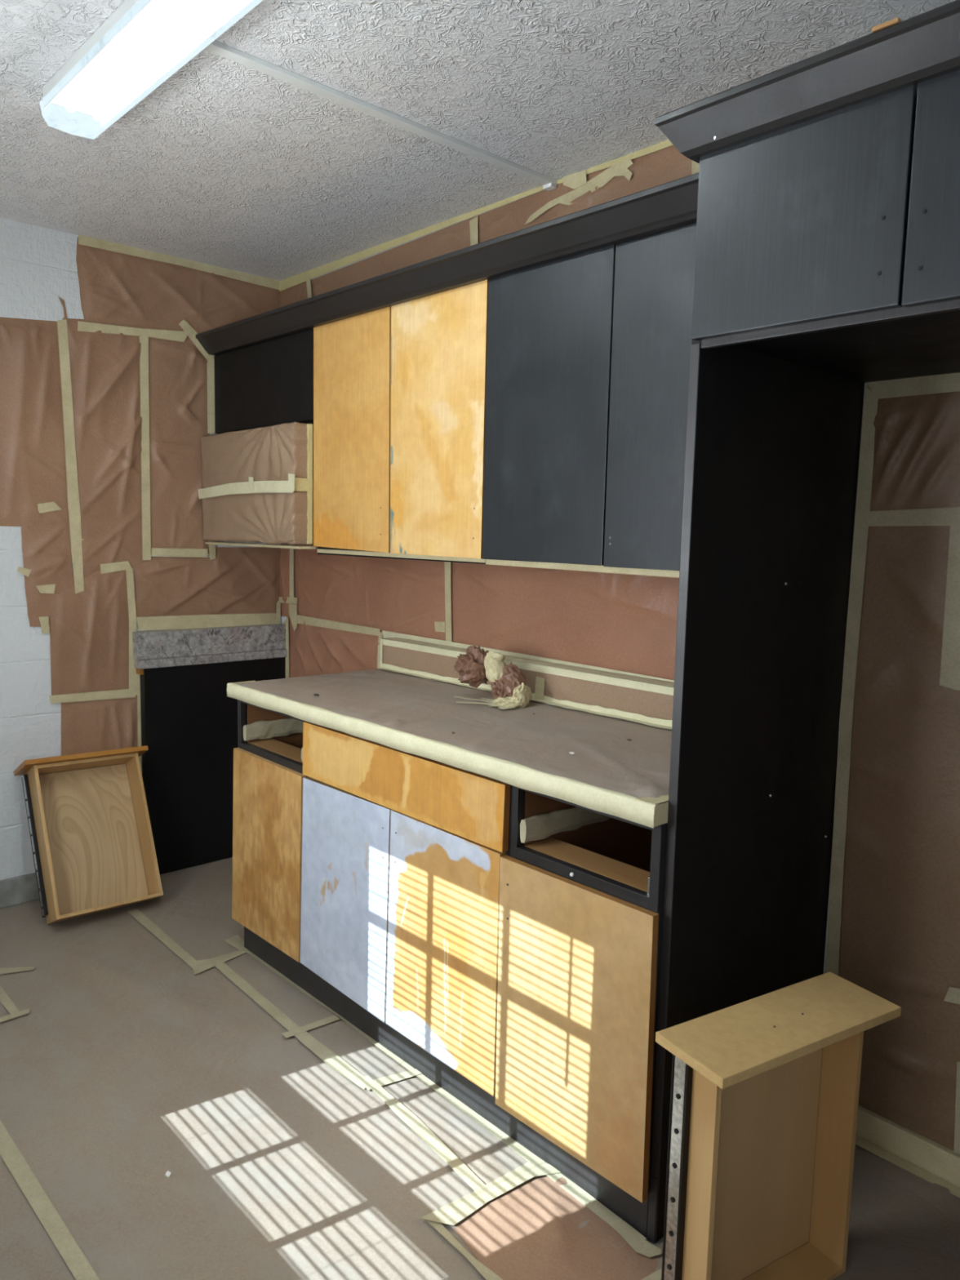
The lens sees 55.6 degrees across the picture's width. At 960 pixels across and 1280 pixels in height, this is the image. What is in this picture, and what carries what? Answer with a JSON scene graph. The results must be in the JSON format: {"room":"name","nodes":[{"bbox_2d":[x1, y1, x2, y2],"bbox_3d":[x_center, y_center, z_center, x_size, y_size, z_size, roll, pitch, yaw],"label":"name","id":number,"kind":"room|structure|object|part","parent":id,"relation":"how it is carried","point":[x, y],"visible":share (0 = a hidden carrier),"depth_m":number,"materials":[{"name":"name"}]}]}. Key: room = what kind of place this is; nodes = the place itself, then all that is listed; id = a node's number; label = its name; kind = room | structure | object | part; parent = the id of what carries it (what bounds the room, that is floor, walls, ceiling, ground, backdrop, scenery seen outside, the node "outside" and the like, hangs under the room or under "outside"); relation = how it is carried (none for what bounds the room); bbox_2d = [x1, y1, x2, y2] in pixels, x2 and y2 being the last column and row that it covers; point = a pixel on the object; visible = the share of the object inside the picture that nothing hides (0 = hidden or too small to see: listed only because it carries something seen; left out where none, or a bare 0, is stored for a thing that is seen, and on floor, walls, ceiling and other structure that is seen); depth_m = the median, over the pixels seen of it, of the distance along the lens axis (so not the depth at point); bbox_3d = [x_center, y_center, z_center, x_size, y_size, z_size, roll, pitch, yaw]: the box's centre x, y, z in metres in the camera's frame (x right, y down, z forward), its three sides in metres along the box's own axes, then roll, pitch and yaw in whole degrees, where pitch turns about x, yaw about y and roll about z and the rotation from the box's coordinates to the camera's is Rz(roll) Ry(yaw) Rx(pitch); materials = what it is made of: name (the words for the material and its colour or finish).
{"room":"kitchen under renovation","nodes":[
{"label":"kitchen under renovation","id":0,"kind":"room"},
{"bbox_2d":[0,217,280,879],"bbox_3d":[-1.834,-0.235,3.251,2.670,2.473,0.120,-5,9,-42],"label":"wall","id":1,"kind":"structure","parent":0,"point":[38,264],"depth_m":3.33,"materials":[{"name":"white paint"}]},
{"bbox_2d":[0,872,39,908],"bbox_3d":[-2.067,0.967,3.111,1.750,0.105,0.012,-5,9,-42],"label":"baseboard","id":2,"kind":"structure","parent":1,"relation":"attached to","point":[21,889],"depth_m":3.41,"materials":[{"name":"grey plastic"}]},
{"bbox_2d":[0,316,69,526],"bbox_3d":[-1.659,-0.781,3.238,0.412,0.751,0.022,-5,9,-42],"label":"paper","id":3,"kind":"object","parent":1,"relation":"attached to","point":[33,461],"visible":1,"depth_m":3.27,"materials":[{"name":"brown paper"}]},
{"bbox_2d":[17,502,73,633],"bbox_3d":[-1.602,-0.267,3.361,0.199,0.486,0.015,-5,9,-42],"label":"paper","id":4,"kind":"object","parent":1,"relation":"attached to","point":[47,570],"visible":1,"depth_m":3.36,"materials":[{"name":"brown paper"}]},
{"bbox_2d":[48,560,137,703],"bbox_3d":[-1.487,-0.031,3.502,0.336,0.543,0.015,-5,9,-42],"label":"paper","id":5,"kind":"object","parent":1,"relation":"attached to","point":[91,628],"visible":0.98,"depth_m":3.51,"materials":[{"name":"brown paper"}]},
{"bbox_2d":[61,674,142,773],"bbox_3d":[-1.474,0.411,3.574,0.330,0.578,0.020,-5,9,-42],"label":"paper","id":6,"kind":"object","parent":1,"relation":"attached to","point":[100,725],"visible":0.45,"depth_m":3.56,"materials":[{"name":"brown paper"}]},
{"bbox_2d":[57,296,189,593],"bbox_3d":[-1.351,-0.725,3.517,0.504,1.083,0.039,-5,9,-42],"label":"paper","id":7,"kind":"object","parent":1,"relation":"attached to","point":[100,362],"visible":1,"depth_m":3.46,"materials":[{"name":"brown paper"}]},
{"bbox_2d":[139,320,215,559],"bbox_3d":[-1.205,-0.799,3.654,0.320,0.953,0.024,-5,9,-42],"label":"paper","id":8,"kind":"object","parent":1,"relation":"attached to","point":[177,381],"visible":0.95,"depth_m":3.65,"materials":[{"name":"brown paper"}]},
{"bbox_2d":[75,234,279,362],"bbox_3d":[-1.163,-1.292,3.627,0.848,0.441,0.022,-5,9,-42],"label":"paper","id":9,"kind":"object","parent":1,"relation":"attached to","point":[122,285],"visible":0.72,"depth_m":3.55,"materials":[{"name":"brown paper"}]},
{"bbox_2d":[132,546,280,630],"bbox_3d":[-1.125,-0.215,3.812,0.667,0.348,0.022,-5,9,-42],"label":"paper","id":10,"kind":"object","parent":1,"relation":"attached to","point":[241,586],"visible":0.98,"depth_m":3.82,"materials":[{"name":"brown paper"}]},
{"bbox_2d":[132,623,287,874],"bbox_3d":[-1.126,0.448,3.869,0.666,1.003,0.068,-5,9,-42],"label":"end panel","id":11,"kind":"object","parent":1,"relation":"attached to","point":[189,720],"visible":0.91,"depth_m":3.78,"materials":[{"name":"black paint"}]},
{"bbox_2d":[1,857,663,1246],"bbox_3d":[-0.371,1.275,1.787,2.670,0.118,4.500,-5,9,-42],"label":"floor","id":12,"kind":"structure","parent":0,"point":[661,1240],"depth_m":2.66,"materials":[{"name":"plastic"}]},
{"bbox_2d":[231,699,307,967],"bbox_3d":[-0.426,0.619,3.104,0.689,0.873,0.441,-5,9,-42],"label":"base cabinet","id":13,"kind":"object","parent":12,"relation":"on","point":[268,802],"visible":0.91,"depth_m":2.88,"materials":[{"name":"brown wood"}]},
{"bbox_3d":[-0.544,0.598,3.260,0.651,0.873,0.018,-5,9,-42],"label":"panel","id":14,"kind":"part","parent":13,"relation":"part of","materials":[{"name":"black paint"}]},
{"bbox_3d":[-0.605,0.364,2.892,0.094,0.020,0.378,-5,9,-42],"label":"rail","id":15,"kind":"part","parent":13,"relation":"part of","materials":[{"name":"brown wood"}]},
{"bbox_2d":[300,721,511,1096],"bbox_3d":[0.008,0.684,2.634,0.690,0.873,0.864,-5,9,-42],"label":"base cabinet","id":16,"kind":"object","parent":12,"relation":"on","point":[402,851],"visible":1,"depth_m":2.33,"materials":[{"name":"orange paint"}]},
{"bbox_3d":[-0.383,0.713,2.567,0.018,0.593,0.439,-5,9,-42],"label":"door","id":17,"kind":"part","parent":16,"relation":"part of","materials":[{"name":"paint"}]},
{"bbox_3d":[-0.226,0.359,2.362,0.018,0.158,0.849,-5,9,-42],"label":"drawer","id":18,"kind":"part","parent":16,"relation":"part of","materials":[{"name":"orange wood"}]},
{"bbox_3d":[-0.220,0.654,2.411,0.019,0.773,0.853,-5,9,-42],"label":"frame","id":19,"kind":"part","parent":16,"relation":"part of","materials":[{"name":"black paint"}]},
{"bbox_3d":[-0.097,0.755,2.258,0.018,0.592,0.421,-5,9,-42],"label":"door","id":20,"kind":"part","parent":16,"relation":"part of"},
{"bbox_2d":[244,926,648,1237],"bbox_3d":[-0.223,1.080,2.475,0.020,0.112,1.688,-5,9,-42],"label":"trim","id":21,"kind":"structure","parent":16,"relation":"attached to","point":[627,1207],"depth_m":2.29,"materials":[{"name":"black paint"}]},
{"bbox_2d":[226,637,674,828],"bbox_3d":[0.009,0.174,2.579,0.701,0.156,1.714,-5,9,-42],"label":"countertop","id":22,"kind":"structure","parent":16,"relation":"on","point":[408,704],"depth_m":2.48,"materials":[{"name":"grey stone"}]},
{"bbox_2d":[453,645,531,709],"bbox_3d":[0.019,0.114,2.733,0.176,0.178,0.268,-5,9,-42],"label":"paper","id":23,"kind":"object","parent":22,"relation":"on","point":[509,688],"visible":1,"depth_m":2.71,"materials":[{"name":"paper"}]},
{"bbox_2d":[0,857,959,1279],"bbox_3d":[-0.370,1.207,1.794,2.410,0.010,4.244,-5,9,-42],"label":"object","id":24,"kind":"structure","parent":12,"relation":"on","point":[122,1066],"depth_m":2.11,"materials":[{"name":"grey paper"}]},
{"bbox_2d":[13,745,163,924],"bbox_3d":[-1.431,0.707,3.382,0.444,0.581,0.376,-5,9,-41],"label":"drawer","id":25,"kind":"object","parent":24,"relation":"on","point":[92,843],"visible":1,"depth_m":3.40,"materials":[{"name":"brown wood"}]},
{"bbox_3d":[-1.460,0.740,3.409,0.349,0.523,0.008,-3,-19,-41],"label":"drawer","id":26,"kind":"part","parent":25,"relation":"part of","materials":[{"name":"brown wood"}]},
{"bbox_2d":[164,1170,171,1177],"bbox_3d":[-0.686,1.174,2.002,0.011,0.008,0.017,-5,9,-42],"label":"chip","id":27,"kind":"object","parent":24,"relation":"on","point":[167,1173],"visible":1,"depth_m":2.00,"materials":[{"name":"white paint"}]},
{"bbox_2d":[127,907,559,1225],"bbox_3d":[-0.585,1.101,2.639,0.350,0.010,2.044,-5,9,-42],"label":"paper","id":28,"kind":"object","parent":24,"relation":"on","point":[491,1167],"visible":0.98,"depth_m":2.35,"materials":[{"name":"grey paper"}]},
{"bbox_2d":[244,950,662,1279],"bbox_3d":[-0.295,1.143,2.313,0.353,0.014,1.916,-5,9,-42],"label":"paper","id":29,"kind":"object","parent":24,"relation":"on","point":[530,1232],"visible":0.86,"depth_m":1.85,"materials":[{"name":"brown paper"}]},
{"bbox_2d":[655,972,901,1279],"bbox_3d":[0.539,0.960,1.673,0.463,0.559,0.158,-3,8,-31],"label":"drawer","id":30,"kind":"object","parent":24,"relation":"on","point":[765,1089],"visible":1,"depth_m":1.70,"materials":[{"name":"beige wood"}]},
{"bbox_3d":[0.513,0.964,1.715,0.358,0.513,0.008,-3,8,-31],"label":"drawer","id":31,"kind":"part","parent":30,"relation":"part of","materials":[{"name":"brown wood"}]},
{"bbox_2d":[650,0,959,1243],"bbox_3d":[0.885,0.179,1.603,0.727,2.154,0.995,-5,9,-42],"label":"surround","id":32,"kind":"object","parent":24,"relation":"on","point":[827,256],"visible":0.97,"depth_m":1.75,"materials":[{"name":"black paint"}]},
{"bbox_2d":[646,1174,657,1244],"bbox_3d":[0.349,1.153,1.843,0.002,0.140,0.018,-5,9,-42],"label":"trim","id":33,"kind":"structure","parent":32,"relation":"attached to","point":[653,1181],"depth_m":1.84,"materials":[{"name":"black paint"}]},
{"bbox_3d":[0.615,0.164,1.953,0.652,2.090,0.020,-5,9,-42],"label":"panel","id":34,"kind":"part","parent":32,"relation":"part of","materials":[{"name":"black paint"}]},
{"bbox_3d":[0.513,-0.683,1.487,0.018,0.324,0.368,-5,9,-42],"label":"door","id":35,"kind":"part","parent":32,"relation":"part of","materials":[{"name":"black paint"}]},
{"bbox_3d":[0.906,-0.856,1.479,0.719,0.068,0.995,-5,9,-42],"label":"crown","id":36,"kind":"part","parent":32,"relation":"part of","materials":[{"name":"black paint"}]},
{"bbox_3d":[0.709,-0.489,1.315,0.014,0.016,0.905,-5,9,-42],"label":"rail","id":37,"kind":"part","parent":32,"relation":"part of","materials":[{"name":"black paint"}]},
{"bbox_2d":[871,17,902,32],"bbox_3d":[0.589,-0.882,1.312,0.028,0.006,0.038,-5,9,-42],"label":"wood shim","id":38,"kind":"object","parent":32,"relation":"on","point":[895,20],"visible":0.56,"depth_m":1.30,"materials":[{"name":"beige wood"}]},
{"bbox_3d":[0.770,-0.643,1.209,0.018,0.326,0.382,-5,9,-42],"label":"door","id":39,"kind":"part","parent":32,"relation":"part of","materials":[{"name":"black paint"}]},
{"bbox_2d":[494,785,667,1203],"bbox_3d":[0.440,0.748,2.165,0.693,0.873,0.431,-5,9,-42],"label":"base cabinet","id":40,"kind":"object","parent":12,"relation":"on","point":[582,888],"visible":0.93,"depth_m":1.93,"materials":[{"name":"brown wood"}]},
{"bbox_3d":[0.322,0.727,2.323,0.651,0.873,0.018,-5,9,-42],"label":"panel","id":41,"kind":"part","parent":40,"relation":"part of","materials":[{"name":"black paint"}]},
{"bbox_3d":[0.256,0.492,1.961,0.094,0.020,0.364,-5,9,-42],"label":"rail","id":42,"kind":"part","parent":40,"relation":"part of","materials":[{"name":"brown wood"}]},
{"bbox_2d":[0,0,955,280],"bbox_3d":[-0.312,-1.299,1.486,2.670,0.120,4.500,-5,9,-42],"label":"ceiling","id":43,"kind":"structure","parent":0,"point":[226,163],"depth_m":2.27,"materials":[{"name":"paint"}]},
{"bbox_2d":[40,0,262,139],"bbox_3d":[-0.595,-1.240,1.809,0.146,0.083,1.258,-5,9,-42],"label":"ceiling lamp","id":44,"kind":"object","parent":43,"relation":"attached to","point":[143,43],"visible":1,"depth_m":1.92,"materials":[{"name":"white plastic"}]},
{"bbox_2d":[204,40,557,191],"bbox_3d":[-0.202,-1.325,2.342,1.148,0.022,0.037,-5,9,-42],"label":"trim","id":45,"kind":"structure","parent":43,"relation":"attached to","point":[219,48],"depth_m":2.26,"materials":[{"name":"white plastic"}]},
{"bbox_2d":[280,183,867,973],"bbox_3d":[0.606,-0.091,2.502,0.100,2.473,4.300,-5,9,-42],"label":"wall","id":46,"kind":"structure","parent":0,"point":[282,618],"depth_m":3.19,"materials":[{"name":"white paint"}]},
{"bbox_2d":[213,328,313,434],"bbox_3d":[-0.726,-0.974,3.567,0.311,0.321,0.758,-5,9,-42],"label":"upper cabinet","id":47,"kind":"object","parent":46,"relation":"attached to","point":[270,383],"visible":0.62,"depth_m":3.42,"materials":[{"name":"black paint"}]},
{"bbox_2d":[198,422,315,549],"bbox_3d":[-0.762,-0.587,3.567,0.381,0.442,0.755,-5,9,-42],"label":"microwave","id":48,"kind":"object","parent":47,"relation":"attached to","point":[257,483],"visible":0.71,"depth_m":3.36,"materials":[{"name":"paper"}]},
{"bbox_2d":[279,543,297,631],"bbox_3d":[-0.844,-0.251,3.981,0.023,0.419,0.171,-5,9,-42],"label":"paper","id":49,"kind":"object","parent":46,"relation":"attached to","point":[288,600],"visible":0.89,"depth_m":3.98,"materials":[{"name":"brown paper"}]},
{"bbox_2d":[280,280,311,306],"bbox_3d":[-0.776,-1.380,3.812,0.011,0.243,0.271,-5,9,-42],"label":"paper","id":50,"kind":"object","parent":46,"relation":"attached to","point":[296,293],"visible":0.33,"depth_m":3.82,"materials":[{"name":"brown paper"}]},
{"bbox_2d":[282,613,383,678],"bbox_3d":[-0.599,0.203,3.759,0.019,0.640,0.829,-5,9,-42],"label":"paper","id":51,"kind":"object","parent":46,"relation":"attached to","point":[312,651],"visible":0.39,"depth_m":3.79,"materials":[{"name":"brown paper"}]},
{"bbox_2d":[294,544,445,640],"bbox_3d":[-0.461,-0.213,3.568,0.019,0.382,1.046,-5,9,-42],"label":"paper","id":52,"kind":"object","parent":46,"relation":"attached to","point":[371,596],"visible":0.79,"depth_m":3.54,"materials":[{"name":"brown paper"}]},
{"bbox_2d":[305,216,476,297],"bbox_3d":[-0.365,-1.319,3.362,0.019,0.245,1.040,-5,9,-42],"label":"paper","id":53,"kind":"object","parent":46,"relation":"attached to","point":[456,237],"visible":0.37,"depth_m":3.30,"materials":[{"name":"brown paper"}]},
{"bbox_2d":[313,280,488,564],"bbox_3d":[-0.174,-0.671,2.990,0.312,0.805,0.888,-5,9,-42],"label":"upper cabinet","id":54,"kind":"object","parent":46,"relation":"attached to","point":[399,390],"visible":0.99,"depth_m":2.83,"materials":[{"name":"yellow wood"}]},
{"bbox_3d":[-0.429,-0.694,3.051,0.018,0.786,0.448,-5,9,-42],"label":"door","id":55,"kind":"part","parent":54,"relation":"part of","materials":[{"name":"wood"}]},
{"bbox_3d":[-0.131,-0.643,2.729,0.018,0.779,0.440,-5,9,-42],"label":"door","id":56,"kind":"part","parent":54,"relation":"part of","materials":[{"name":"beige wood"}]},
{"bbox_2d":[279,139,699,291],"bbox_3d":[-0.001,-1.252,2.970,0.019,0.339,2.578,-5,9,-42],"label":"paper","id":57,"kind":"object","parent":46,"relation":"attached to","point":[660,163],"visible":0.35,"depth_m":2.69,"materials":[{"name":"brown paper"}]},
{"bbox_2d":[382,561,679,682],"bbox_3d":[0.237,-0.088,2.816,0.018,0.393,1.797,-5,9,-42],"label":"paper","id":58,"kind":"object","parent":46,"relation":"attached to","point":[623,624],"visible":0.54,"depth_m":2.80,"materials":[{"name":"brown paper"}]},
{"bbox_2d":[482,222,696,577],"bbox_3d":[0.437,-0.568,2.331,0.312,0.794,0.917,-5,9,-42],"label":"upper cabinet","id":59,"kind":"object","parent":46,"relation":"attached to","point":[588,353],"visible":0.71,"depth_m":2.27,"materials":[{"name":"black paint"}]},
{"bbox_2d":[195,172,698,355],"bbox_3d":[-0.247,-1.067,2.758,0.091,0.072,2.568,-5,9,-42],"label":"crown molding","id":60,"kind":"structure","parent":59,"relation":"attached to","point":[671,205],"depth_m":2.45,"materials":[{"name":"black paint"}]},
{"bbox_3d":[0.171,-0.593,2.403,0.018,0.772,0.443,-5,9,-42],"label":"door","id":61,"kind":"part","parent":59,"relation":"part of","materials":[{"name":"black paint"}]},
{"bbox_3d":[0.481,-0.544,2.068,0.018,0.772,0.465,-5,9,-42],"label":"door","id":62,"kind":"part","parent":59,"relation":"part of","materials":[{"name":"black paint"}]},
{"bbox_2d":[824,385,959,1154],"bbox_3d":[1.157,0.346,1.848,0.020,1.777,0.902,-5,9,-42],"label":"paper","id":63,"kind":"object","parent":46,"relation":"attached to","point":[893,932],"visible":0.86,"depth_m":2.08,"materials":[{"name":"brown paper"}]},
{"bbox_2d":[855,1105,959,1197],"bbox_3d":[1.126,1.195,1.933,0.054,0.072,0.903,-5,9,-42],"label":"baseboard","id":64,"kind":"structure","parent":46,"relation":"attached to","point":[931,1161],"depth_m":2.09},
{"bbox_2d":[864,372,959,549],"bbox_3d":[1.169,-0.357,1.759,0.033,0.375,0.898,-5,9,-42],"label":"paper","id":65,"kind":"object","parent":46,"relation":"attached to","point":[915,503],"visible":1,"depth_m":2.00,"materials":[{"name":"brown paper"}]}
]}

